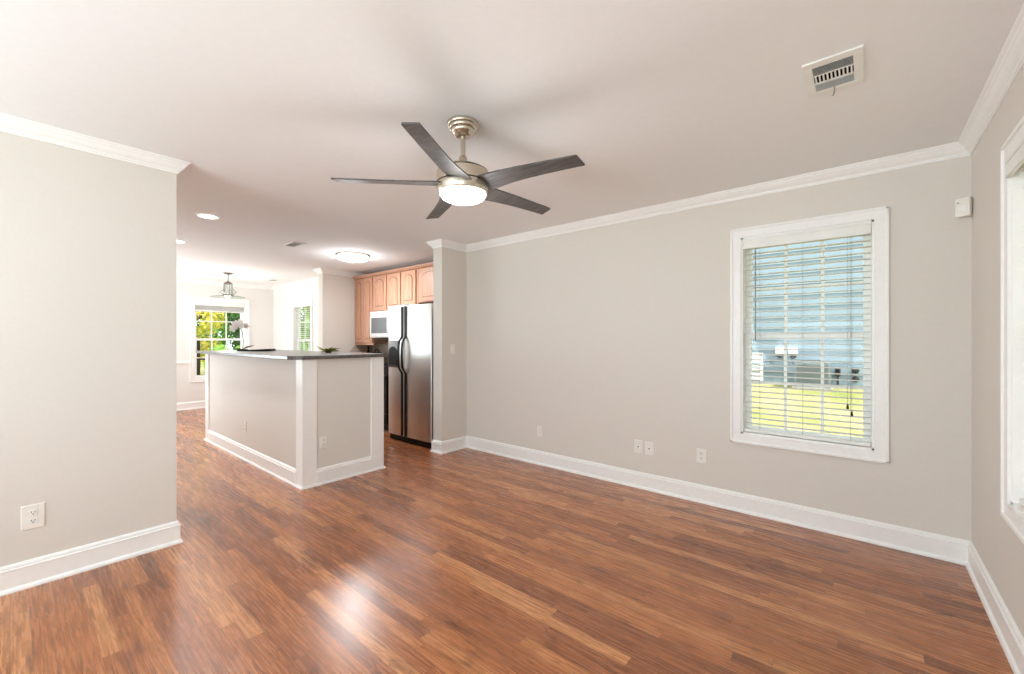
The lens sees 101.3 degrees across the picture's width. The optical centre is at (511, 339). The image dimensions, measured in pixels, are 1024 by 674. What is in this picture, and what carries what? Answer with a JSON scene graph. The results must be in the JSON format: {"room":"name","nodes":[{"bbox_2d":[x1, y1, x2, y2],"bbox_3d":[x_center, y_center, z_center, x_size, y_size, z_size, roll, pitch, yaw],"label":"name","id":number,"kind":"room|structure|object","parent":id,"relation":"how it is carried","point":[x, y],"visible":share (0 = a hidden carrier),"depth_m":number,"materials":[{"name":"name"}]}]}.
{"room":"empty living room","nodes":[
{"label":"empty living room","id":0,"kind":"room"},
{"bbox_2d":[0,131,176,566],"bbox_3d":[-3.256,0.080,1.477,0.130,2.440,3.285,0,0,40],"label":"wall","id":1,"kind":"structure","parent":0,"point":[88,241],"depth_m":2.38,"materials":[{"name":"paint"}]},
{"bbox_2d":[21,502,44,530],"bbox_3d":[-2.538,0.936,2.226,0.009,0.128,0.086,0,0,40],"label":"wall outlet","id":2,"kind":"object","parent":1,"relation":"attached to","point":[32,516],"visible":1,"depth_m":2.22,"materials":[{"name":"plastic"}]},
{"bbox_2d":[28,509,37,515],"bbox_3d":[-2.537,0.914,2.225,0.004,0.027,0.033,0,0,40],"label":"receptacle","id":3,"kind":"object","parent":2,"relation":"attached to","point":[31,512],"depth_m":2.22,"materials":[{"name":"white plastic"}]},
{"bbox_2d":[28,517,37,523],"bbox_3d":[-2.537,0.958,2.225,0.004,0.027,0.033,0,0,40],"label":"receptacle","id":4,"kind":"object","parent":2,"relation":"attached to","point":[31,520],"depth_m":2.22,"materials":[{"name":"white plastic"}]},
{"bbox_2d":[0,520,182,596],"bbox_3d":[-3.247,1.230,1.488,0.188,0.140,3.314,0,0,40],"label":"baseboard","id":5,"kind":"structure","parent":1,"relation":"attached to","point":[30,573],"depth_m":2.37,"materials":[{"name":"paint"}]},
{"bbox_2d":[0,113,190,174],"bbox_3d":[-3.236,-1.103,1.501,0.254,0.074,3.347,0,0,40],"label":"trim","id":6,"kind":"structure","parent":1,"relation":"attached to","point":[10,124],"depth_m":2.36,"materials":[{"name":"paint"}]},
{"bbox_2d":[177,282,272,402],"bbox_3d":[-6.632,0.080,7.298,0.140,2.440,4.560,0,0,40],"label":"wall","id":7,"kind":"structure","parent":0,"point":[260,300],"depth_m":8.05,"materials":[{"name":"paint"}]},
{"bbox_2d":[190,296,248,382],"bbox_3d":[-5.776,-0.010,8.304,0.162,1.624,0.994,0,0,40],"label":"window","id":8,"kind":"structure","parent":7,"relation":"in","point":[194,377],"depth_m":8.11,"materials":[{"name":"paint"}]},
{"bbox_2d":[195,301,244,312],"bbox_3d":[-5.752,-0.642,8.284,0.080,0.190,0.822,0,0,40],"label":"window blind","id":9,"kind":"object","parent":8,"relation":"attached to","point":[201,306],"visible":1,"depth_m":8.25,"materials":[{"name":"white plastic"}]},
{"bbox_2d":[177,277,317,289],"bbox_3d":[-4.160,-1.103,5.321,6.190,0.074,4.420,0,0,40],"label":"trim","id":10,"kind":"structure","parent":7,"relation":"attached to","point":[315,279],"depth_m":8.22,"materials":[{"name":"paint"}]},
{"bbox_2d":[273,282,317,350],"bbox_3d":[-3.999,0.080,8.159,3.074,2.440,0.140,0,0,40],"label":"wall","id":11,"kind":"structure","parent":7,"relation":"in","point":[281,297],"depth_m":8.57,"materials":[{"name":"paint"}]},
{"bbox_2d":[290,297,312,350],"bbox_3d":[-4.022,0.000,8.165,0.934,1.604,0.162,0,0,40],"label":"window","id":12,"kind":"structure","parent":11,"relation":"attached to","point":[309,299],"depth_m":8.36,"materials":[{"name":"paint"}]},
{"bbox_2d":[293,302,310,350],"bbox_3d":[-4.042,-0.001,8.141,0.762,1.432,0.080,0,0,40],"label":"window blind","id":13,"kind":"object","parent":11,"relation":"attached to","point":[306,304],"visible":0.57,"depth_m":8.18,"materials":[{"name":"white plastic"}]},
{"bbox_2d":[318,273,354,351],"bbox_3d":[-2.796,0.080,7.087,0.146,2.440,0.880,0,0,40],"label":"wall","id":14,"kind":"structure","parent":0,"point":[336,293],"depth_m":6.88,"materials":[{"name":"paint"}]},
{"bbox_2d":[313,268,365,276],"bbox_3d":[-2.816,-1.103,7.063,0.270,0.074,0.942,0,0,40],"label":"trim","id":15,"kind":"structure","parent":14,"relation":"attached to","point":[318,270],"depth_m":6.86,"materials":[{"name":"paint"}]},
{"bbox_2d":[349,345,371,352],"bbox_3d":[-2.660,0.235,7.127,0.010,0.304,0.645,0,0,40],"label":"backsplash","id":16,"kind":"structure","parent":14,"relation":"attached to","point":[357,348],"depth_m":7.21,"materials":[{"name":"tile"}]},
{"bbox_2d":[433,247,466,440],"bbox_3d":[-0.568,0.080,5.203,0.150,2.440,0.910,0,0,40],"label":"wall","id":17,"kind":"structure","parent":0,"point":[449,265],"depth_m":4.90,"materials":[{"name":"paint"}]},
{"bbox_2d":[426,239,466,251],"bbox_3d":[-0.755,-1.103,4.980,0.274,0.074,0.452,0,0,40],"label":"trim","id":18,"kind":"structure","parent":17,"relation":"attached to","point":[437,243],"depth_m":4.87,"materials":[{"name":"paint"}]},
{"bbox_2d":[430,435,466,454],"bbox_3d":[-0.744,1.230,4.992,0.208,0.140,0.419,0,0,40],"label":"baseboard","id":19,"kind":"structure","parent":17,"relation":"attached to","point":[439,447],"depth_m":4.88,"materials":[{"name":"paint"}]},
{"bbox_2d":[450,344,454,353],"bbox_3d":[-0.692,0.106,4.925,0.017,0.115,0.070,0,0,40],"label":"light switch","id":20,"kind":"object","parent":17,"relation":"attached to","point":[452,346],"visible":1,"depth_m":4.92,"materials":[{"name":"plastic"}]},
{"bbox_2d":[0,408,1013,673],"bbox_3d":[-3.061,1.360,3.527,10.458,0.120,6.960,0,0,40],"label":"floor","id":21,"kind":"structure","parent":0,"point":[466,560],"depth_m":2.18,"materials":[{"name":"brown wood"}]},
{"bbox_2d":[204,354,385,489],"bbox_3d":[-2.649,0.735,4.869,2.858,1.130,0.837,0,0,40],"label":"kitchen island","id":22,"kind":"object","parent":21,"relation":"on","point":[286,406],"visible":0.91,"depth_m":4.04,"materials":[{"name":"paint"}]},
{"bbox_2d":[244,422,246,432],"bbox_3d":[-2.896,0.946,4.559,0.070,0.115,0.009,0,0,40],"label":"wall outlet","id":23,"kind":"object","parent":22,"relation":"attached to","point":[245,423],"visible":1,"depth_m":4.55,"materials":[{"name":"plastic"}]},
{"bbox_2d":[196,350,388,359],"bbox_3d":[-2.660,0.154,4.838,2.880,0.032,0.945,0,0,40],"label":"island countertop","id":24,"kind":"structure","parent":22,"relation":"on","point":[278,354],"depth_m":4.21,"materials":[{"name":"stone"}]},
{"bbox_2d":[229,319,250,349],"bbox_3d":[-3.401,-0.064,5.290,0.292,0.404,0.126,0,0,-23],"label":"orchid plant","id":25,"kind":"object","parent":24,"relation":"on","point":[239,323],"visible":0.99,"depth_m":5.27,"materials":[{"name":"white plant"}]},
{"bbox_2d":[237,349,275,350],"bbox_3d":[-3.181,0.123,5.205,0.424,0.028,0.209,0,0,-5],"label":"serving tray","id":26,"kind":"object","parent":24,"relation":"on","point":[256,349],"visible":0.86,"depth_m":5.13,"materials":[{"name":"black plastic"}]},
{"bbox_2d":[316,346,339,352],"bbox_3d":[-1.985,0.101,4.502,0.230,0.074,0.218,0,0,10],"label":"succulent plant","id":27,"kind":"object","parent":24,"relation":"on","point":[326,350],"visible":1,"depth_m":4.50,"materials":[{"name":"green plant"}]},
{"bbox_2d":[320,435,326,448],"bbox_3d":[-1.706,0.924,3.804,0.009,0.115,0.070,0,0,40],"label":"wall outlet","id":28,"kind":"object","parent":22,"relation":"attached to","point":[323,439],"visible":1,"depth_m":3.80,"materials":[{"name":"plastic"}]},
{"bbox_2d":[384,364,388,430],"bbox_3d":[-1.852,0.765,6.390,0.766,1.070,0.718,0,0,40],"label":"range","id":29,"kind":"object","parent":21,"relation":"on","point":[386,368],"visible":0.03,"depth_m":5.93,"materials":[{"name":"black metal"}]},
{"bbox_2d":[388,303,432,447],"bbox_3d":[-1.049,0.421,5.542,0.886,1.746,0.887,0,0,40],"label":"refrigerator","id":30,"kind":"object","parent":21,"relation":"on","point":[410,343],"visible":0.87,"depth_m":5.21,"materials":[{"name":"silver metal"}]},
{"bbox_2d":[0,0,1023,285],"bbox_3d":[-3.061,-1.220,3.527,11.178,0.160,7.680,0,0,40],"label":"ceiling","id":31,"kind":"structure","parent":0,"point":[267,102],"depth_m":1.98,"materials":[{"name":"paint"}]},
{"bbox_2d":[196,213,219,218],"bbox_3d":[-2.795,-1.135,3.859,0.180,0.007,0.180,0,0,40],"label":"recessed light","id":32,"kind":"object","parent":31,"relation":"in","point":[202,215],"visible":1,"depth_m":3.85,"materials":[{"name":"white plastic"}]},
{"bbox_2d":[210,272,244,298],"bbox_3d":[-4.829,-0.920,7.146,0.502,0.440,0.502,0,0,40],"label":"pendant lantern","id":33,"kind":"object","parent":31,"relation":"hanging from","point":[228,295],"visible":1,"depth_m":7.13,"materials":[{"name":"grey metal"}]},
{"bbox_2d":[282,241,305,247],"bbox_3d":[-2.590,-1.135,4.991,0.300,0.008,0.150,0,0,40],"label":"ceiling vent","id":34,"kind":"object","parent":31,"relation":"in","point":[294,244],"visible":1,"depth_m":4.99,"materials":[{"name":"white plastic"}]},
{"bbox_2d":[337,252,368,261],"bbox_3d":[-2.132,-1.099,5.633,0.406,0.082,0.408,0,0,40],"label":"ceiling light","id":35,"kind":"object","parent":31,"relation":"attached to","point":[344,256],"visible":1,"depth_m":5.50,"materials":[{"name":"white glass"}]},
{"bbox_2d":[331,115,584,218],"bbox_3d":[-0.223,-0.932,2.231,1.252,0.415,1.238,0,0,40],"label":"ceiling fan","id":36,"kind":"object","parent":31,"relation":"hanging from","point":[463,182],"visible":1,"depth_m":2.11,"materials":[{"name":"silver metal"}]},
{"bbox_2d":[802,45,863,98],"bbox_3d":[1.373,-1.120,1.794,0.197,0.040,0.298,0,0,40],"label":"ceiling vent","id":37,"kind":"object","parent":31,"relation":"in","point":[844,69],"visible":1,"depth_m":1.78,"materials":[{"name":"white plastic"}]},
{"bbox_2d":[467,155,971,540],"bbox_3d":[1.091,0.080,3.821,4.468,2.440,0.140,0,0,40],"label":"wall","id":38,"kind":"structure","parent":0,"point":[603,339],"depth_m":3.40,"materials":[{"name":"paint"}]},
{"bbox_2d":[537,425,542,436],"bbox_3d":[0.290,0.953,4.395,0.070,0.115,0.008,0,0,40],"label":"wall outlet","id":39,"kind":"object","parent":38,"relation":"attached to","point":[539,428],"visible":1,"depth_m":4.39,"materials":[{"name":"plastic"}]},
{"bbox_2d":[177,400,969,565],"bbox_3d":[-2.631,1.230,4.041,10.178,0.140,4.420,0,0,40],"label":"baseboard","id":40,"kind":"structure","parent":38,"relation":"attached to","point":[928,544],"depth_m":3.11,"materials":[{"name":"paint"}]},
{"bbox_2d":[634,439,642,453],"bbox_3d":[1.114,0.940,3.704,0.078,0.115,0.010,0,0,40],"label":"wall outlet","id":41,"kind":"object","parent":38,"relation":"attached to","point":[638,444],"visible":1,"depth_m":3.70,"materials":[{"name":"plastic"}]},
{"bbox_2d":[645,441,653,455],"bbox_3d":[1.190,0.941,3.640,0.078,0.115,0.010,0,0,40],"label":"wall outlet","id":42,"kind":"object","parent":38,"relation":"attached to","point":[649,446],"visible":1,"depth_m":3.64,"materials":[{"name":"plastic"}]},
{"bbox_2d":[696,448,705,463],"bbox_3d":[1.518,0.928,3.366,0.076,0.115,0.009,0,0,40],"label":"wall outlet","id":43,"kind":"object","parent":38,"relation":"attached to","point":[700,453],"visible":1,"depth_m":3.37,"materials":[{"name":"plastic"}]},
{"bbox_2d":[466,142,969,251],"bbox_3d":[1.030,-1.103,3.740,4.178,0.074,0.062,0,0,40],"label":"trim","id":44,"kind":"structure","parent":38,"relation":"attached to","point":[954,150],"depth_m":3.09,"materials":[{"name":"paint"}]},
{"bbox_2d":[730,206,888,463],"bbox_3d":[2.070,-0.032,2.987,0.908,1.624,0.162,0,0,40],"label":"window","id":45,"kind":"structure","parent":38,"relation":"in","point":[878,452],"depth_m":2.89,"materials":[{"name":"paint"}]},
{"bbox_2d":[743,222,870,446],"bbox_3d":[2.050,-0.033,2.963,0.736,1.452,0.080,0,0,40],"label":"window blind","id":46,"kind":"object","parent":45,"relation":"attached to","point":[863,229],"visible":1,"depth_m":2.93,"materials":[{"name":"white plastic"}]},
{"bbox_2d":[955,196,971,217],"bbox_3d":[2.602,-0.762,2.417,0.052,0.108,0.064,0,0,-22],"label":"sensor","id":47,"kind":"object","parent":38,"relation":"attached to","point":[963,206],"visible":1,"depth_m":2.40,"materials":[{"name":"plastic"}]},
{"bbox_2d":[972,66,1023,637],"bbox_3d":[0.683,0.080,-0.037,0.140,2.440,6.300,0,0,40],"label":"wall","id":48,"kind":"structure","parent":0,"point":[1001,551],"depth_m":2.06,"materials":[{"name":"paint"}]},
{"bbox_2d":[958,4,1023,154],"bbox_3d":[0.651,-1.103,0.081,0.062,0.074,6.160,0,0,40],"label":"trim","id":49,"kind":"structure","parent":48,"relation":"attached to","point":[1009,63],"depth_m":1.82,"materials":[{"name":"paint"}]},
{"bbox_2d":[965,541,1023,673],"bbox_3d":[0.663,1.230,0.071,0.029,0.140,6.160,0,0,40],"label":"baseboard","id":50,"kind":"structure","parent":48,"relation":"attached to","point":[1011,640],"depth_m":1.89,"materials":[{"name":"paint"}]},
{"bbox_2d":[1000,116,1023,543],"bbox_3d":[1.896,-0.037,1.429,0.162,1.598,0.910,0,0,40],"label":"window","id":51,"kind":"structure","parent":48,"relation":"in","point":[1011,189],"depth_m":1.75,"materials":[{"name":"paint"}]},
{"bbox_2d":[1005,138,1023,506],"bbox_3d":[1.868,-0.038,1.453,0.092,1.426,0.738,0,0,40],"label":"window blind","id":52,"kind":"object","parent":51,"relation":"attached to","point":[1014,163],"visible":1,"depth_m":1.68,"materials":[{"name":"white plastic"}]},
{"bbox_3d":[-5.623,0.080,3.572,6.190,2.440,0.140,0,0,40],"label":"wall","id":53,"kind":"structure","parent":0,"visible":0},
{"bbox_2d":[177,361,189,364],"bbox_3d":[-4.627,0.429,4.763,6.190,0.062,2.965,0,0,40],"label":"trim","id":54,"kind":"structure","parent":53,"relation":"attached to","point":[180,362],"depth_m":7.80,"materials":[{"name":"paint"}]},
{"bbox_3d":[-1.349,0.080,6.541,3.066,2.440,0.140,0,0,40],"label":"wall","id":55,"kind":"structure","parent":0,"visible":0},
{"bbox_2d":[355,276,388,344],"bbox_3d":[-2.354,-0.471,7.063,0.558,1.108,0.342,0,0,40],"label":"upper cabinet","id":56,"kind":"object","parent":55,"relation":"attached to","point":[364,286],"visible":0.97,"depth_m":6.93,"materials":[{"name":"brown wood"}]},
{"bbox_2d":[353,262,432,279],"bbox_3d":[-1.611,-1.046,6.232,2.766,0.039,0.070,0,0,40],"label":"crown molding","id":57,"kind":"structure","parent":56,"relation":"on","point":[431,263],"depth_m":6.33,"materials":[{"name":"brown wood"}]},
{"bbox_2d":[372,343,387,362],"bbox_3d":[-1.764,-0.032,6.791,1.793,0.837,0.010,0,0,40],"label":"backsplash","id":58,"kind":"structure","parent":55,"relation":"attached to","point":[383,347],"depth_m":7.15,"materials":[{"name":"tile"}]},
{"bbox_2d":[373,272,400,311],"bbox_3d":[-1.847,-0.740,6.639,0.755,0.570,0.342,0,0,40],"label":"upper cabinet","id":59,"kind":"object","parent":55,"relation":"attached to","point":[387,287],"visible":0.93,"depth_m":6.52,"materials":[{"name":"brown wood"}]},
{"bbox_2d":[370,311,388,338],"bbox_3d":[-1.875,-0.236,6.603,0.748,0.428,0.441,0,0,40],"label":"microwave","id":60,"kind":"object","parent":59,"relation":"attached to","point":[379,320],"visible":0.28,"depth_m":6.53,"materials":[{"name":"white plastic"}]},
{"bbox_2d":[401,269,423,304],"bbox_3d":[-1.404,-0.762,6.268,0.390,0.525,0.342,0,0,40],"label":"upper cabinet","id":61,"kind":"object","parent":55,"relation":"attached to","point":[409,279],"visible":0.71,"depth_m":6.12,"materials":[{"name":"brown wood"}]},
{"bbox_2d":[418,266,432,303],"bbox_3d":[-0.850,-0.777,5.803,1.047,0.495,0.342,0,0,40],"label":"upper cabinet","id":62,"kind":"object","parent":55,"relation":"attached to","point":[425,275],"visible":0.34,"depth_m":5.89,"materials":[{"name":"brown wood"}]},
{"label":"outside","id":63,"kind":"structure","parent":0,"visible":0},
{"bbox_2d":[200,362,862,437],"bbox_3d":[-5.084,1.170,17.296,50.000,0.580,60.000,0,0,40],"label":"lawn","id":64,"kind":"structure","parent":63,"point":[807,392],"depth_m":6.46,"materials":[{"name":"green plant"}]},
{"bbox_2d":[197,341,204,374],"bbox_3d":[-6.329,0.725,9.881,0.130,1.470,1.890,0,0,40],"label":"deck railing","id":65,"kind":"object","parent":64,"relation":"on","point":[198,342],"visible":0.06,"depth_m":9.18,"materials":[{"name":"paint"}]},
{"bbox_2d":[196,310,227,362],"bbox_3d":[-9.604,-0.643,12.526,1.981,4.311,1.906,0,0,40],"label":"leafy tree","id":66,"kind":"object","parent":64,"relation":"on","point":[204,347],"visible":0.1,"depth_m":12.62,"materials":[{"name":"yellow plant"}]},
{"bbox_2d":[202,344,229,368],"bbox_3d":[-7.993,0.812,11.634,0.895,1.406,0.959,0,0,40],"label":"leafy shrub","id":67,"kind":"object","parent":64,"relation":"on","point":[220,347],"visible":0.06,"depth_m":11.38,"materials":[{"name":"green plant"}]},
{"bbox_2d":[196,312,239,361],"bbox_3d":[-11.147,-1.022,15.778,2.140,5.021,2.240,0,0,40],"label":"leafy tree","id":68,"kind":"object","parent":64,"relation":"on","point":[222,330],"visible":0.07,"depth_m":15.45,"materials":[{"name":"green plant"}]},
{"bbox_2d":[197,315,239,347],"bbox_3d":[-12.856,-2.158,19.704,3.821,6.803,3.874,0,0,40],"label":"leafy tree","id":69,"kind":"object","parent":64,"relation":"on","point":[237,335],"visible":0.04,"depth_m":19.56,"materials":[{"name":"green plant"}]},
{"bbox_2d":[220,311,239,348],"bbox_3d":[-8.989,-1.137,15.048,2.290,5.099,2.286,0,0,40],"label":"leafy tree","id":70,"kind":"object","parent":64,"relation":"on","point":[229,315],"visible":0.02,"depth_m":14.39,"materials":[{"name":"green plant"}]},
{"bbox_2d":[301,307,307,334],"bbox_3d":[-8.555,-1.972,18.717,3.400,5.891,3.398,0,0,40],"label":"leafy tree","id":71,"kind":"object","parent":64,"relation":"on","point":[302,315],"visible":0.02,"depth_m":17.70,"materials":[{"name":"green plant"}]},
{"bbox_2d":[301,306,310,350],"bbox_3d":[-5.972,-0.895,13.063,1.980,4.496,1.935,0,0,40],"label":"leafy tree","id":72,"kind":"object","parent":64,"relation":"on","point":[307,324],"visible":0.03,"depth_m":12.63,"materials":[{"name":"green plant"}]},
{"bbox_2d":[752,353,762,383],"bbox_3d":[4.860,0.590,8.588,0.470,0.660,0.050,0,0,40],"label":"lattice screen","id":73,"kind":"object","parent":64,"relation":"on","point":[753,356],"visible":0.27,"depth_m":8.49,"materials":[{"name":"paint"}]},
{"bbox_2d":[752,236,862,385],"bbox_3d":[8.423,-2.750,10.843,12.000,8.500,7.458,0,0,40],"label":"house","id":74,"kind":"structure","parent":64,"relation":"on","point":[796,342],"depth_m":8.19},
{"bbox_2d":[775,347,783,357],"bbox_3d":[5.385,0.255,8.443,0.150,0.230,0.126,0,0,40],"label":"box","id":75,"kind":"object","parent":74,"relation":"attached to","point":[776,351],"visible":0.86,"depth_m":8.40,"materials":[{"name":"white plastic"}]},
{"bbox_2d":[775,347,783,353],"bbox_3d":[5.386,0.210,8.444,0.150,0.140,0.124,0,0,40],"label":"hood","id":76,"kind":"object","parent":75,"relation":"attached to","point":[776,351],"depth_m":8.40,"materials":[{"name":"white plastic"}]},
{"bbox_2d":[788,347,797,358],"bbox_3d":[5.554,0.255,8.302,0.150,0.230,0.126,0,0,40],"label":"box","id":77,"kind":"object","parent":74,"relation":"attached to","point":[790,352],"visible":0.92,"depth_m":8.26,"materials":[{"name":"white plastic"}]},
{"bbox_2d":[788,347,797,353],"bbox_3d":[5.554,0.210,8.303,0.150,0.140,0.124,0,0,40],"label":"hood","id":78,"kind":"object","parent":77,"relation":"attached to","point":[789,351],"depth_m":8.26,"materials":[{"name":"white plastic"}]},
{"bbox_2d":[852,369,858,373],"bbox_3d":[6.297,0.565,7.701,0.110,0.108,0.102,0,0,40],"label":"spigot","id":79,"kind":"object","parent":74,"relation":"attached to","point":[855,371],"visible":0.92,"depth_m":7.70,"materials":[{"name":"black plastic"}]},
{"bbox_2d":[792,360,833,389],"bbox_3d":[5.597,0.639,7.808,0.600,0.522,0.600,0,0,40],"label":"air conditioner","id":80,"kind":"object","parent":64,"relation":"on","point":[797,363],"visible":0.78,"depth_m":7.62,"materials":[{"name":"metal"}]},
{"bbox_2d":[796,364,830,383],"bbox_3d":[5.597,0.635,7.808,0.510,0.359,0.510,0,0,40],"label":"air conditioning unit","id":81,"kind":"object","parent":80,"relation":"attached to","point":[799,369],"depth_m":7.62,"materials":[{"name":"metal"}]},
{"bbox_2d":[835,368,840,384],"bbox_3d":[6.086,0.700,7.848,0.080,0.340,0.132,0,0,40],"label":"utility meter","id":82,"kind":"object","parent":64,"relation":"on","point":[837,370],"visible":0.88,"depth_m":7.85,"materials":[{"name":"metal"}]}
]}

